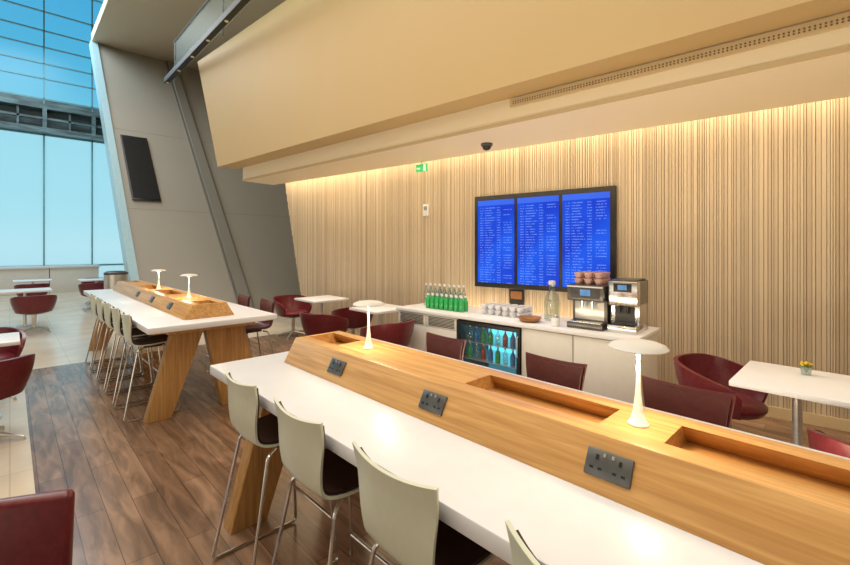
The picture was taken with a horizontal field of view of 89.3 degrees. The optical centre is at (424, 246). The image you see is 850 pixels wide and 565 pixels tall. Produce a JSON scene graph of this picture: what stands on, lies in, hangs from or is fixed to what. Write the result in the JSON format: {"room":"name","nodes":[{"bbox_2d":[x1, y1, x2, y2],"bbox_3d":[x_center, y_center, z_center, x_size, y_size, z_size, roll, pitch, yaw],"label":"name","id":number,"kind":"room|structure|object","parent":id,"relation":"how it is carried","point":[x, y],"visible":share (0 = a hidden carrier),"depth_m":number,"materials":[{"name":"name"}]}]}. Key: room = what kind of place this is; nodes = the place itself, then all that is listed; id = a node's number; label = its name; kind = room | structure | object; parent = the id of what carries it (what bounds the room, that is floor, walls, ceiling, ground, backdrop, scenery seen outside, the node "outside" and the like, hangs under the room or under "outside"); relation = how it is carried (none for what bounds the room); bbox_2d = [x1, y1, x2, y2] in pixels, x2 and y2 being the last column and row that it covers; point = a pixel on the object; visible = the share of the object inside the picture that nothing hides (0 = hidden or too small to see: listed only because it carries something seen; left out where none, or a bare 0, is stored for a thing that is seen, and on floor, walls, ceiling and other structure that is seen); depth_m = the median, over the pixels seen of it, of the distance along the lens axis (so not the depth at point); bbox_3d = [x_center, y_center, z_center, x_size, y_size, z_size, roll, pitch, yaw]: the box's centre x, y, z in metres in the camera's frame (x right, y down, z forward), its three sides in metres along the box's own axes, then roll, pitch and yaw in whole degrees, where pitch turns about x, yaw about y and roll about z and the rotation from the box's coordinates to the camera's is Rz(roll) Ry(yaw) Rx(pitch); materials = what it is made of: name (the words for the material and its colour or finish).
{"room":"airport terminal","nodes":[
{"label":"airport terminal","id":0,"kind":"room"},
{"bbox_2d":[0,292,302,498],"bbox_3d":[-8.581,1.600,9.605,15.000,0.001,18.260,0,0,-44],"label":"floor","id":1,"kind":"structure","parent":0,"point":[71,328],"depth_m":6.78,"materials":[{"name":"beige tile"}]},
{"bbox_2d":[0,332,19,417],"bbox_3d":[-4.132,1.230,3.933,0.620,0.740,0.600,0,0,-44],"label":"table","id":2,"kind":"object","parent":1,"relation":"on","point":[6,339],"visible":1,"depth_m":4.00,"materials":[{"name":"white laminate"}]},
{"bbox_2d":[0,327,25,399],"bbox_3d":[-4.628,1.245,4.493,0.595,0.710,0.660,0,0,37],"label":"tub chair","id":3,"kind":"object","parent":1,"relation":"on","point":[7,352],"visible":0.65,"depth_m":4.70,"materials":[{"name":"red leather"}]},
{"bbox_2d":[0,354,34,439],"bbox_3d":[-3.575,1.245,3.464,0.595,0.710,0.660,0,0,28],"label":"tub chair","id":4,"kind":"object","parent":1,"relation":"on","point":[15,373],"visible":1,"depth_m":3.47,"materials":[{"name":"red leather"}]},
{"bbox_2d":[0,287,52,327],"bbox_3d":[-8.039,1.230,8.641,0.800,0.740,0.750,0,0,-44],"label":"table","id":5,"kind":"object","parent":1,"relation":"on","point":[25,291],"visible":0.91,"depth_m":8.58,"materials":[{"name":"white laminate"}]},
{"bbox_2d":[14,283,49,296],"bbox_3d":[-9.648,1.245,10.566,0.660,0.710,0.595,0,0,-44],"label":"tub chair","id":6,"kind":"object","parent":1,"relation":"on","point":[41,285],"visible":0.4,"depth_m":10.38,"materials":[{"name":"red leather"}]},
{"bbox_2d":[13,279,52,283],"bbox_3d":[-10.180,1.230,11.161,0.750,0.740,0.700,0,0,-44],"label":"table","id":7,"kind":"object","parent":1,"relation":"on","point":[32,281],"visible":0.48,"depth_m":11.04,"materials":[{"name":"white laminate"}]},
{"bbox_2d":[10,295,56,331],"bbox_3d":[-7.301,1.245,8.036,0.660,0.710,0.595,0,0,-44],"label":"tub chair","id":8,"kind":"object","parent":1,"relation":"on","point":[24,305],"visible":0.96,"depth_m":7.88,"materials":[{"name":"red leather"}]},
{"bbox_2d":[0,264,99,295],"bbox_3d":[-15.188,1.130,13.136,8.400,0.940,0.600,0,0,-44],"label":"wall","id":9,"kind":"structure","parent":1,"relation":"on","point":[64,277],"depth_m":14.97,"materials":[{"name":"paint"}]},
{"bbox_2d":[0,0,123,266],"bbox_3d":[-15.257,-4.400,14.446,12.120,12.000,0.100,0,0,-44],"label":"trim","id":10,"kind":"structure","parent":1,"relation":"on","point":[43,10],"depth_m":15.73,"materials":[{"name":"metal"}]},
{"bbox_2d":[0,92,103,141],"bbox_3d":[-14.800,-4.750,14.484,12.830,1.300,0.600,0,0,-44],"label":"trim","id":11,"kind":"structure","parent":10,"relation":"attached to","point":[20,113],"depth_m":15.61,"materials":[{"name":"metal"}]},
{"bbox_2d":[0,130,124,277],"bbox_3d":[-15.235,-1.250,14.481,12.000,5.700,0.001,0,0,-44],"label":"window","id":12,"kind":"structure","parent":10,"relation":"attached to","point":[67,161],"depth_m":15.97,"materials":[{"name":"clear glass"}]},
{"bbox_2d":[77,278,103,306],"bbox_3d":[-8.802,1.230,11.519,0.750,0.740,0.700,0,0,-44],"label":"table","id":13,"kind":"object","parent":1,"relation":"on","point":[96,280],"visible":0.49,"depth_m":11.38,"materials":[{"name":"white laminate"}]},
{"bbox_2d":[78,282,103,311],"bbox_3d":[-8.334,1.245,10.862,0.660,0.710,0.595,0,0,-44],"label":"tub chair","id":14,"kind":"object","parent":1,"relation":"on","point":[86,286],"visible":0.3,"depth_m":10.62,"materials":[{"name":"red leather"}]},
{"bbox_2d":[81,278,103,304],"bbox_3d":[-9.333,1.245,12.184,0.660,0.710,0.595,0,0,-44],"label":"tub chair","id":15,"kind":"object","parent":1,"relation":"on","point":[85,278],"visible":0.1,"depth_m":12.27,"materials":[{"name":"red leather"}]},
{"bbox_2d":[104,271,127,288],"bbox_3d":[-6.545,1.055,9.110,0.430,1.090,0.430,0,0,-44],"label":"waste bin","id":16,"kind":"object","parent":1,"relation":"on","point":[111,278],"visible":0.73,"depth_m":8.93,"materials":[{"name":"metal"}]},
{"bbox_2d":[91,0,285,69],"bbox_3d":[-5.029,-6.850,12.347,6.080,0.300,10.750,0,0,-44],"label":"ceiling","id":17,"kind":"structure","parent":0,"point":[150,28],"depth_m":12.95,"materials":[{"name":"paint"}]},
{"bbox_2d":[98,44,300,309],"bbox_3d":[-6.321,-2.550,13.779,5.950,8.300,7.405,0,0,-44],"label":"wall","id":18,"kind":"structure","parent":0,"point":[175,234],"depth_m":12.30,"materials":[{"name":"paint"}]},
{"bbox_2d":[89,40,138,280],"bbox_3d":[-8.519,-2.575,11.679,0.170,8.350,7.598,0,0,-44],"label":"trim","id":19,"kind":"structure","parent":18,"relation":"attached to","point":[126,242],"depth_m":11.16,"materials":[{"name":"metal"}]},
{"bbox_2d":[120,134,160,200],"bbox_3d":[-7.727,-2.175,11.658,0.640,1.950,1.718,0,0,-44],"label":"wall speaker","id":20,"kind":"object","parent":18,"relation":"attached to","point":[142,180],"visible":1,"depth_m":11.57,"materials":[{"name":"black plastic"}]},
{"bbox_2d":[164,60,254,308],"bbox_3d":[-6.806,-2.550,13.094,0.400,8.300,7.375,0,0,-44],"label":"trim","id":21,"kind":"structure","parent":18,"relation":"attached to","point":[240,285],"depth_m":12.34,"materials":[{"name":"metal"}]},
{"bbox_2d":[25,330,849,564],"bbox_3d":[-0.543,1.600,1.282,15.000,0.001,12.600,0,0,-44],"label":"floor","id":22,"kind":"structure","parent":0,"point":[153,493],"depth_m":3.02,"materials":[{"name":"brown wood"}]},
{"bbox_2d":[0,489,74,564],"bbox_3d":[-1.341,1.210,1.135,0.500,0.780,0.562,0,0,-18],"label":"lounge chair","id":23,"kind":"object","parent":22,"relation":"on","point":[38,528],"visible":1,"depth_m":1.39,"materials":[{"name":"red leather"}]},
{"bbox_2d":[85,293,132,370],"bbox_3d":[-4.294,1.109,5.863,0.494,0.978,0.466,0,0,-44],"label":"bar stool","id":24,"kind":"object","parent":22,"relation":"on","point":[92,297],"visible":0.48,"depth_m":5.68,"materials":[{"name":"silver metal"}]},
{"bbox_2d":[91,296,141,380],"bbox_3d":[-3.898,1.109,5.453,0.494,0.978,0.466,0,0,-44],"label":"bar stool","id":25,"kind":"object","parent":22,"relation":"on","point":[100,310],"visible":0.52,"depth_m":5.29,"materials":[{"name":"silver metal"}]},
{"bbox_2d":[97,300,152,391],"bbox_3d":[-3.502,1.109,5.043,0.494,0.978,0.466,0,0,-44],"label":"bar stool","id":26,"kind":"object","parent":22,"relation":"on","point":[106,306],"visible":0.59,"depth_m":4.91,"materials":[{"name":"silver metal"}]},
{"bbox_2d":[105,305,164,405],"bbox_3d":[-3.106,1.109,4.633,0.494,0.978,0.466,0,0,-44],"label":"bar stool","id":27,"kind":"object","parent":22,"relation":"on","point":[116,316],"visible":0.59,"depth_m":4.50,"materials":[{"name":"silver metal"}]},
{"bbox_2d":[114,310,180,422],"bbox_3d":[-2.710,1.109,4.223,0.494,0.978,0.466,0,0,-44],"label":"bar stool","id":28,"kind":"object","parent":22,"relation":"on","point":[161,339],"visible":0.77,"depth_m":4.11,"materials":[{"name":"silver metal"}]},
{"bbox_2d":[83,280,276,423],"bbox_3d":[-3.521,1.080,5.705,1.156,1.040,4.500,0,0,-44],"label":"bar table","id":29,"kind":"object","parent":22,"relation":"on","point":[167,310],"visible":0.92,"depth_m":4.32,"materials":[{"name":"white laminate"}]},
{"bbox_2d":[151,269,165,288],"bbox_3d":[-3.556,0.428,5.741,0.174,0.263,0.174,0,0,-44],"label":"table lamp","id":30,"kind":"object","parent":29,"relation":"on","point":[158,270],"visible":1,"depth_m":5.73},
{"bbox_2d":[166,302,173,309],"bbox_3d":[-2.727,0.627,4.595,0.042,0.068,0.132,0,0,-44],"label":"power socket","id":31,"kind":"object","parent":29,"relation":"attached to","point":[170,305],"depth_m":4.58,"materials":[{"name":"black plastic"}]},
{"bbox_2d":[180,274,197,297],"bbox_3d":[-2.618,0.428,4.770,0.174,0.263,0.174,0,0,-44],"label":"table lamp","id":32,"kind":"object","parent":29,"relation":"on","point":[188,275],"visible":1,"depth_m":4.76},
{"bbox_2d":[205,294,252,371],"bbox_3d":[-2.482,1.109,5.458,0.494,0.978,0.466,0,0,-44],"label":"bar stool","id":33,"kind":"object","parent":22,"relation":"on","point":[243,300],"visible":0.26,"depth_m":5.54,"materials":[{"name":"silver metal"}]},
{"bbox_2d":[245,298,275,355],"bbox_3d":[-1.995,1.109,4.954,0.494,0.978,0.466,0,0,-44],"label":"bar stool","id":34,"kind":"object","parent":22,"relation":"on","point":[265,305],"visible":0.53,"depth_m":5.01,"materials":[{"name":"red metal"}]},
{"bbox_2d":[212,369,338,564],"bbox_3d":[-0.751,1.109,2.194,0.494,0.978,0.466,0,0,-44],"label":"bar stool","id":35,"kind":"object","parent":22,"relation":"on","point":[243,399],"visible":0.68,"depth_m":2.06,"materials":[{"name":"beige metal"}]},
{"bbox_2d":[273,295,311,339],"bbox_3d":[-2.402,1.245,7.756,0.660,0.710,0.595,0,0,-44],"label":"tub chair","id":36,"kind":"object","parent":22,"relation":"on","point":[285,306],"visible":0.82,"depth_m":7.76,"materials":[{"name":"red leather"}]},
{"bbox_2d":[294,295,348,313],"bbox_3d":[-1.741,1.230,7.244,0.660,0.740,0.660,0,0,-44],"label":"table","id":37,"kind":"object","parent":22,"relation":"on","point":[325,298],"visible":0.51,"depth_m":7.18,"materials":[{"name":"white laminate"}]},
{"bbox_2d":[299,312,348,335],"bbox_3d":[-1.419,1.245,5.981,0.660,0.710,0.595,0,0,32],"label":"tub chair","id":38,"kind":"object","parent":22,"relation":"on","point":[312,324],"visible":0.56,"depth_m":5.74,"materials":[{"name":"red leather"}]},
{"bbox_2d":[271,396,390,564],"bbox_3d":[-0.355,1.109,1.784,0.494,0.978,0.466,0,0,-44],"label":"bar stool","id":39,"kind":"object","parent":22,"relation":"on","point":[303,452],"visible":0.58,"depth_m":1.64,"materials":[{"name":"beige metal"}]},
{"bbox_2d":[331,307,373,334],"bbox_3d":[-1.094,1.245,6.690,0.660,0.710,0.595,0,0,-44],"label":"tub chair","id":40,"kind":"object","parent":22,"relation":"on","point":[357,319],"visible":0.48,"depth_m":6.45,"materials":[{"name":"red leather"}]},
{"bbox_2d":[349,303,399,323],"bbox_3d":[-0.629,1.230,6.121,0.660,0.740,0.620,0,0,-44],"label":"table","id":41,"kind":"object","parent":22,"relation":"on","point":[386,308],"visible":0.46,"depth_m":6.01,"materials":[{"name":"white laminate"}]},
{"bbox_2d":[360,319,414,346],"bbox_3d":[-0.440,1.245,5.292,0.660,0.710,0.595,0,0,-44],"label":"tub chair","id":42,"kind":"object","parent":22,"relation":"on","point":[400,333],"visible":0.5,"depth_m":5.04,"materials":[{"name":"red leather"}]},
{"bbox_2d":[398,310,457,351],"bbox_3d":[0.244,1.220,5.668,1.000,0.760,0.700,0,0,42],"label":"base cabinet","id":43,"kind":"object","parent":22,"relation":"on","point":[439,325],"visible":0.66,"depth_m":5.41,"materials":[{"name":"white laminate"}]},
{"bbox_2d":[398,311,425,325],"bbox_3d":[-0.169,0.921,5.585,0.492,0.143,0.020,0,0,42],"label":"vent grille","id":44,"kind":"object","parent":43,"relation":"attached to","point":[420,319],"depth_m":5.55,"materials":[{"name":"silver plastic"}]},
{"bbox_2d":[426,315,457,330],"bbox_3d":[0.200,0.921,5.249,0.492,0.143,0.020,0,0,42],"label":"vent grille","id":45,"kind":"object","parent":43,"relation":"attached to","point":[433,322],"depth_m":5.25,"materials":[{"name":"plastic"}]},
{"bbox_2d":[396,303,659,339],"bbox_3d":[0.973,0.820,5.005,3.010,0.040,0.740,0,0,42],"label":"countertop","id":46,"kind":"structure","parent":43,"relation":"on","point":[474,313],"depth_m":4.62,"materials":[{"name":"stone"}]},
{"bbox_2d":[426,293,430,307],"bbox_3d":[0.043,0.704,5.649,0.068,0.192,0.068,0,0,42],"label":"water bottle","id":47,"kind":"object","parent":46,"relation":"on","point":[428,298],"visible":0.94,"depth_m":5.62,"materials":[{"name":"green glass"}]},
{"bbox_2d":[430,294,434,308],"bbox_3d":[0.101,0.704,5.596,0.068,0.192,0.068,0,0,42],"label":"water bottle","id":48,"kind":"object","parent":46,"relation":"on","point":[432,300],"visible":0.95,"depth_m":5.57,"materials":[{"name":"green glass"}]},
{"bbox_2d":[435,294,439,308],"bbox_3d":[0.158,0.704,5.544,0.068,0.192,0.068,0,0,42],"label":"water bottle","id":49,"kind":"object","parent":46,"relation":"on","point":[437,299],"visible":0.95,"depth_m":5.51,"materials":[{"name":"green glass"}]},
{"bbox_2d":[439,294,443,309],"bbox_3d":[0.216,0.704,5.491,0.068,0.192,0.068,0,0,42],"label":"water bottle","id":50,"kind":"object","parent":46,"relation":"on","point":[441,301],"visible":0.97,"depth_m":5.46,"materials":[{"name":"green glass"}]},
{"bbox_2d":[444,295,448,310],"bbox_3d":[0.274,0.704,5.439,0.068,0.192,0.068,0,0,42],"label":"water bottle","id":51,"kind":"object","parent":46,"relation":"on","point":[446,301],"visible":0.95,"depth_m":5.41,"materials":[{"name":"green glass"}]},
{"bbox_2d":[449,295,453,310],"bbox_3d":[0.331,0.704,5.386,0.068,0.192,0.068,0,0,42],"label":"water bottle","id":52,"kind":"object","parent":46,"relation":"on","point":[451,301],"visible":0.98,"depth_m":5.36,"materials":[{"name":"green glass"}]},
{"bbox_2d":[454,296,458,311],"bbox_3d":[0.389,0.704,5.334,0.068,0.192,0.068,0,0,42],"label":"water bottle","id":53,"kind":"object","parent":46,"relation":"on","point":[456,302],"visible":0.98,"depth_m":5.31,"materials":[{"name":"green glass"}]},
{"bbox_2d":[459,296,463,312],"bbox_3d":[0.447,0.704,5.281,0.068,0.192,0.068,0,0,42],"label":"water bottle","id":54,"kind":"object","parent":46,"relation":"on","point":[461,302],"visible":1,"depth_m":5.26,"materials":[{"name":"green glass"}]},
{"bbox_2d":[464,296,467,311],"bbox_3d":[0.504,0.704,5.344,0.068,0.192,0.068,0,0,42],"label":"water bottle","id":55,"kind":"object","parent":46,"relation":"on","point":[465,297],"visible":0.88,"depth_m":5.32,"materials":[{"name":"green glass"}]},
{"bbox_2d":[518,315,541,322],"bbox_3d":[1.122,0.775,4.612,0.250,0.050,0.250,0,0,-44],"label":"shallow bowl","id":56,"kind":"object","parent":46,"relation":"on","point":[524,318],"visible":1,"depth_m":4.57,"materials":[{"name":"wood"}]},
{"bbox_2d":[551,315,559,326],"bbox_3d":[1.319,0.742,4.353,0.084,0.117,0.084,0,0,-44],"label":"sugar pot","id":57,"kind":"object","parent":46,"relation":"on","point":[555,321],"visible":1,"depth_m":4.32,"materials":[{"name":"white ceramic"}]},
{"bbox_2d":[567,283,610,331],"bbox_3d":[1.684,0.585,4.331,0.360,0.430,0.420,0,0,42],"label":"coffee machine","id":58,"kind":"object","parent":46,"relation":"on","point":[591,307],"visible":0.86,"depth_m":4.21,"materials":[{"name":"metal"}]},
{"bbox_2d":[569,319,604,324],"bbox_3d":[1.593,0.735,4.231,0.310,0.010,0.130,0,0,42],"label":"drip tray","id":59,"kind":"object","parent":58,"relation":"on","point":[574,321],"depth_m":4.21,"materials":[{"name":"silver metal"}]},
{"bbox_2d":[584,278,592,284],"bbox_3d":[1.613,0.340,4.250,0.086,0.058,0.086,0,0,36],"label":"coffee cup","id":60,"kind":"object","parent":58,"relation":"on","point":[587,281],"visible":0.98,"depth_m":4.22,"materials":[{"name":"ceramic"}]},
{"bbox_2d":[584,272,592,278],"bbox_3d":[1.613,0.282,4.250,0.086,0.058,0.086,0,0,36],"label":"coffee cup","id":61,"kind":"object","parent":60,"relation":"on","point":[588,275],"visible":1,"depth_m":4.22,"materials":[{"name":"ceramic"}]},
{"bbox_2d":[607,277,647,334],"bbox_3d":[1.946,0.552,4.120,0.260,0.495,0.380,0,0,42],"label":"coffee machine","id":62,"kind":"object","parent":46,"relation":"on","point":[628,297],"visible":1,"depth_m":4.01,"materials":[{"name":"silver metal"}]},
{"bbox_2d":[610,322,636,326],"bbox_3d":[1.853,0.726,4.019,0.220,0.008,0.095,0,0,42],"label":"drip tray","id":63,"kind":"object","parent":62,"relation":"on","point":[613,324],"depth_m":4.01,"materials":[{"name":"silver metal"}]},
{"bbox_2d":[612,277,645,281],"bbox_3d":[1.959,0.312,4.135,0.220,0.015,0.300,0,0,42],"label":"tray","id":64,"kind":"object","parent":62,"relation":"on","point":[622,279],"depth_m":4.04,"materials":[{"name":"metal"}]},
{"bbox_2d":[352,441,509,564],"bbox_3d":[0.041,1.109,1.374,0.494,0.978,0.466,0,0,-44],"label":"bar stool","id":65,"kind":"object","parent":22,"relation":"on","point":[400,515],"visible":0.7,"depth_m":1.23,"materials":[{"name":"beige plastic"}]},
{"bbox_2d":[426,332,465,360],"bbox_3d":[0.005,1.109,2.883,0.494,0.978,0.466,0,0,-44],"label":"bar stool","id":66,"kind":"object","parent":22,"relation":"on","point":[449,347],"visible":0.18,"depth_m":3.02,"materials":[{"name":"red leather"}]},
{"bbox_2d":[457,319,521,375],"bbox_3d":[0.899,1.208,5.014,0.840,0.725,0.706,0,0,42],"label":"fridge","id":67,"kind":"object","parent":22,"relation":"on","point":[465,328],"visible":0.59,"depth_m":5.06,"materials":[{"name":"black plastic"}]},
{"bbox_2d":[468,342,472,356],"bbox_3d":[0.536,1.215,5.119,0.060,0.170,0.060,0,0,42],"label":"drink bottle","id":68,"kind":"object","parent":67,"relation":"on","point":[470,349],"visible":0.94,"depth_m":5.10,"materials":[{"name":"glass"}]},
{"bbox_2d":[474,327,478,340],"bbox_3d":[0.608,1.015,5.053,0.060,0.170,0.060,0,0,42],"label":"drink bottle","id":69,"kind":"object","parent":67,"relation":"on","point":[476,333],"visible":0.87,"depth_m":5.03,"materials":[{"name":"glass"}]},
{"bbox_2d":[481,344,485,359],"bbox_3d":[0.680,1.215,4.988,0.060,0.170,0.060,0,0,42],"label":"drink bottle","id":70,"kind":"object","parent":67,"relation":"on","point":[483,351],"visible":0.95,"depth_m":4.96,"materials":[{"name":"glass"}]},
{"bbox_2d":[481,328,485,341],"bbox_3d":[0.680,1.015,4.988,0.060,0.170,0.060,0,0,42],"label":"drink bottle","id":71,"kind":"object","parent":67,"relation":"on","point":[483,333],"visible":0.84,"depth_m":4.96,"materials":[{"name":"glass"}]},
{"bbox_2d":[463,349,515,368],"bbox_3d":[0.912,1.304,5.027,0.776,0.008,0.530,0,0,42],"label":"shelf","id":72,"kind":"object","parent":67,"relation":"attached to","point":[505,354],"depth_m":5.11,"materials":[{"name":"glass"}]},
{"bbox_2d":[464,333,515,349],"bbox_3d":[0.912,1.104,5.027,0.776,0.008,0.530,0,0,42],"label":"shelf","id":73,"kind":"object","parent":67,"relation":"attached to","point":[497,337],"depth_m":5.06,"materials":[{"name":"glass"}]},
{"bbox_2d":[488,346,492,360],"bbox_3d":[0.752,1.215,4.923,0.060,0.170,0.060,0,0,42],"label":"drink bottle","id":74,"kind":"object","parent":67,"relation":"on","point":[490,352],"visible":0.94,"depth_m":4.90,"materials":[{"name":"glass"}]},
{"bbox_2d":[488,329,492,343],"bbox_3d":[0.752,1.015,4.923,0.060,0.170,0.060,0,0,42],"label":"drink bottle","id":75,"kind":"object","parent":67,"relation":"on","point":[490,334],"visible":0.87,"depth_m":4.90,"materials":[{"name":"glass"}]},
{"bbox_2d":[495,347,500,362],"bbox_3d":[0.823,1.215,4.857,0.060,0.170,0.060,0,0,42],"label":"drink bottle","id":76,"kind":"object","parent":67,"relation":"on","point":[497,354],"visible":0.94,"depth_m":4.83,"materials":[{"name":"glass"}]},
{"bbox_2d":[503,331,507,345],"bbox_3d":[0.895,1.015,4.792,0.060,0.170,0.060,0,0,42],"label":"drink bottle","id":77,"kind":"object","parent":67,"relation":"on","point":[505,337],"visible":0.87,"depth_m":4.77,"materials":[{"name":"glass"}]},
{"bbox_2d":[510,350,515,365],"bbox_3d":[0.967,1.215,4.727,0.060,0.170,0.060,0,0,42],"label":"drink bottle","id":78,"kind":"object","parent":67,"relation":"on","point":[512,357],"visible":0.91,"depth_m":4.71,"materials":[{"name":"glass"}]},
{"bbox_2d":[510,332,515,347],"bbox_3d":[0.967,1.015,4.727,0.060,0.170,0.060,0,0,42],"label":"drink bottle","id":79,"kind":"object","parent":67,"relation":"on","point":[512,339],"visible":0.92,"depth_m":4.71,"materials":[{"name":"glass"}]},
{"bbox_2d":[505,519,541,564],"bbox_3d":[0.446,1.109,0.906,0.494,0.978,0.466,0,0,-29],"label":"bar stool","id":80,"kind":"object","parent":22,"relation":"on","point":[522,554],"visible":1,"depth_m":0.93,"materials":[{"name":"beige plastic"}]},
{"bbox_2d":[210,331,849,564],"bbox_3d":[0.727,1.080,1.306,1.156,1.040,4.570,0,0,-44],"label":"bar table","id":81,"kind":"object","parent":22,"relation":"on","point":[580,484],"visible":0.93,"depth_m":1.29,"materials":[{"name":"white laminate"}]},
{"bbox_2d":[327,358,346,376],"bbox_3d":[-0.462,0.627,2.250,0.042,0.068,0.132,0,0,-44],"label":"power socket","id":82,"kind":"object","parent":81,"relation":"attached to","point":[337,367],"depth_m":2.24,"materials":[{"name":"black plastic"}]},
{"bbox_2d":[353,300,383,348],"bbox_3d":[-0.312,0.428,2.382,0.174,0.263,0.174,0,0,-44],"label":"table lamp","id":83,"kind":"object","parent":81,"relation":"on","point":[364,303],"visible":1,"depth_m":2.36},
{"bbox_2d":[418,389,447,415],"bbox_3d":[0.031,0.627,1.740,0.042,0.068,0.132,0,0,-44],"label":"power socket","id":84,"kind":"object","parent":81,"relation":"attached to","point":[431,402],"depth_m":1.73,"materials":[{"name":"black plastic"}]},
{"bbox_2d":[583,446,634,489],"bbox_3d":[0.524,0.627,1.229,0.042,0.068,0.132,0,0,-44],"label":"power socket","id":85,"kind":"object","parent":81,"relation":"attached to","point":[611,467],"depth_m":1.22,"materials":[{"name":"black plastic"}]},
{"bbox_2d":[608,338,669,427],"bbox_3d":[0.674,0.428,1.360,0.174,0.263,0.174,0,0,-44],"label":"table lamp","id":86,"kind":"object","parent":81,"relation":"on","point":[628,345],"visible":1,"depth_m":1.34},
{"bbox_2d":[522,328,573,376],"bbox_3d":[1.448,1.220,4.573,0.555,0.760,0.700,0,0,42],"label":"base cabinet","id":87,"kind":"object","parent":22,"relation":"on","point":[558,346],"visible":0.26,"depth_m":4.30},
{"bbox_2d":[526,352,587,390],"bbox_3d":[0.589,1.109,2.279,0.494,0.978,0.466,0,0,-44],"label":"bar stool","id":88,"kind":"object","parent":22,"relation":"on","point":[558,372],"visible":0.18,"depth_m":2.40,"materials":[{"name":"red leather"}]},
{"bbox_2d":[574,333,656,406],"bbox_3d":[1.864,1.220,4.194,0.560,0.760,0.700,0,0,42],"label":"base cabinet","id":89,"kind":"object","parent":22,"relation":"on","point":[610,373],"visible":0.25,"depth_m":3.93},
{"bbox_2d":[642,376,736,427],"bbox_3d":[1.040,1.109,1.811,0.494,0.978,0.466,0,0,-44],"label":"bar stool","id":90,"kind":"object","parent":22,"relation":"on","point":[712,407],"visible":0.16,"depth_m":1.93,"materials":[{"name":"red leather"}]},
{"bbox_2d":[673,353,767,428],"bbox_3d":[2.264,1.245,3.308,0.660,0.710,0.595,0,0,-35],"label":"tub chair","id":91,"kind":"object","parent":22,"relation":"on","point":[703,371],"visible":0.41,"depth_m":3.31,"materials":[{"name":"red leather"}]},
{"bbox_2d":[729,361,849,445],"bbox_3d":[2.717,1.230,2.498,0.710,0.740,1.450,0,0,-44],"label":"table","id":92,"kind":"object","parent":22,"relation":"on","point":[833,389],"visible":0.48,"depth_m":2.77,"materials":[{"name":"white laminate"}]},
{"bbox_2d":[800,361,812,372],"bbox_3d":[2.567,0.814,2.898,0.070,0.092,0.068,0,0,14],"label":"flower pot","id":93,"kind":"object","parent":92,"relation":"on","point":[802,363],"visible":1,"depth_m":2.89,"materials":[{"name":"clear glass"}]},
{"bbox_2d":[807,428,849,457],"bbox_3d":[2.208,1.245,1.993,0.595,0.710,0.660,0,0,-44],"label":"tub chair","id":94,"kind":"object","parent":22,"relation":"on","point":[817,439],"visible":0.3,"depth_m":2.03,"materials":[{"name":"red leather"}]},
{"bbox_2d":[198,0,849,168],"bbox_3d":[0.629,-2.595,4.320,13.420,2.210,0.350,0,0,41],"label":"bulkhead","id":95,"kind":"structure","parent":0,"point":[306,75],"depth_m":4.74,"materials":[{"name":"paint"}]},
{"bbox_2d":[173,0,223,82],"bbox_3d":[-1.421,-4.135,5.301,0.040,0.950,12.200,0,0,-44],"label":"railing","id":96,"kind":"object","parent":95,"relation":"attached to","point":[207,1],"visible":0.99,"depth_m":8.77,"materials":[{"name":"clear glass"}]},
{"bbox_2d":[164,0,249,83],"bbox_3d":[-0.765,-3.694,4.405,0.100,0.132,14.400,0,0,-44],"label":"trim","id":97,"kind":"structure","parent":95,"relation":"attached to","point":[236,6],"depth_m":7.51,"materials":[{"name":"metal"}]},
{"bbox_2d":[243,11,849,184],"bbox_3d":[1.607,-1.365,4.398,12.496,0.250,1.881,0,0,38],"label":"ceiling","id":98,"kind":"structure","parent":0,"point":[824,78],"depth_m":3.99,"materials":[{"name":"paint"}]},
{"bbox_2d":[416,161,427,172],"bbox_3d":[-0.049,-1.160,6.181,0.200,0.160,0.023,0,0,38],"label":"exit sign","id":99,"kind":"object","parent":98,"relation":"attached to","point":[421,167],"visible":1,"depth_m":6.17,"materials":[{"name":"plastic"}]},
{"bbox_2d":[481,142,492,150],"bbox_3d":[0.741,-1.199,5.164,0.140,0.082,0.140,0,0,-44],"label":"dome camera","id":100,"kind":"object","parent":98,"relation":"attached to","point":[486,146],"visible":1,"depth_m":5.12,"materials":[{"name":"black plastic"}]},
{"bbox_2d":[242,45,849,180],"bbox_3d":[1.167,-1.252,4.040,12.232,0.035,0.018,0,0,41],"label":"trim","id":101,"kind":"structure","parent":98,"relation":"attached to","point":[843,49],"depth_m":3.63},
{"bbox_2d":[510,12,849,107],"bbox_3d":[2.239,-1.430,3.064,3.714,0.080,0.026,0,0,41],"label":"ceiling vent","id":102,"kind":"object","parent":98,"relation":"in","point":[843,20],"visible":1,"depth_m":3.23,"materials":[{"name":"metal"}]},
{"bbox_2d":[285,97,849,419],"bbox_3d":[2.099,0.100,5.050,12.510,3.000,0.150,0,0,38],"label":"wall","id":103,"kind":"structure","parent":0,"point":[737,226],"depth_m":4.54,"materials":[{"name":"beige wood"}]},
{"bbox_2d":[423,204,428,215],"bbox_3d":[0.014,-0.560,6.547,0.100,0.180,0.034,0,0,38],"label":"wall control","id":104,"kind":"object","parent":103,"relation":"attached to","point":[425,206],"visible":1,"depth_m":6.53,"materials":[{"name":"white plastic"}]},
{"bbox_2d":[509,289,523,304],"bbox_3d":[1.201,0.660,5.629,0.200,0.200,0.033,0,0,38],"label":"notice","id":105,"kind":"object","parent":103,"relation":"attached to","point":[515,296],"visible":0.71,"depth_m":5.61,"materials":[{"name":"black plastic"}]},
{"bbox_2d":[475,185,616,291],"bbox_3d":[1.433,-0.075,5.422,1.840,1.240,0.077,0,0,38],"label":"display","id":106,"kind":"object","parent":103,"relation":"attached to","point":[530,240],"visible":0.82,"depth_m":5.34,"materials":[{"name":"glass"}]},
{"bbox_2d":[346,331,849,431],"bbox_3d":[2.330,1.550,4.768,11.800,0.100,0.015,0,0,38],"label":"baseboard","id":107,"kind":"structure","parent":103,"relation":"attached to","point":[775,412],"depth_m":3.86,"materials":[{"name":"wood"}]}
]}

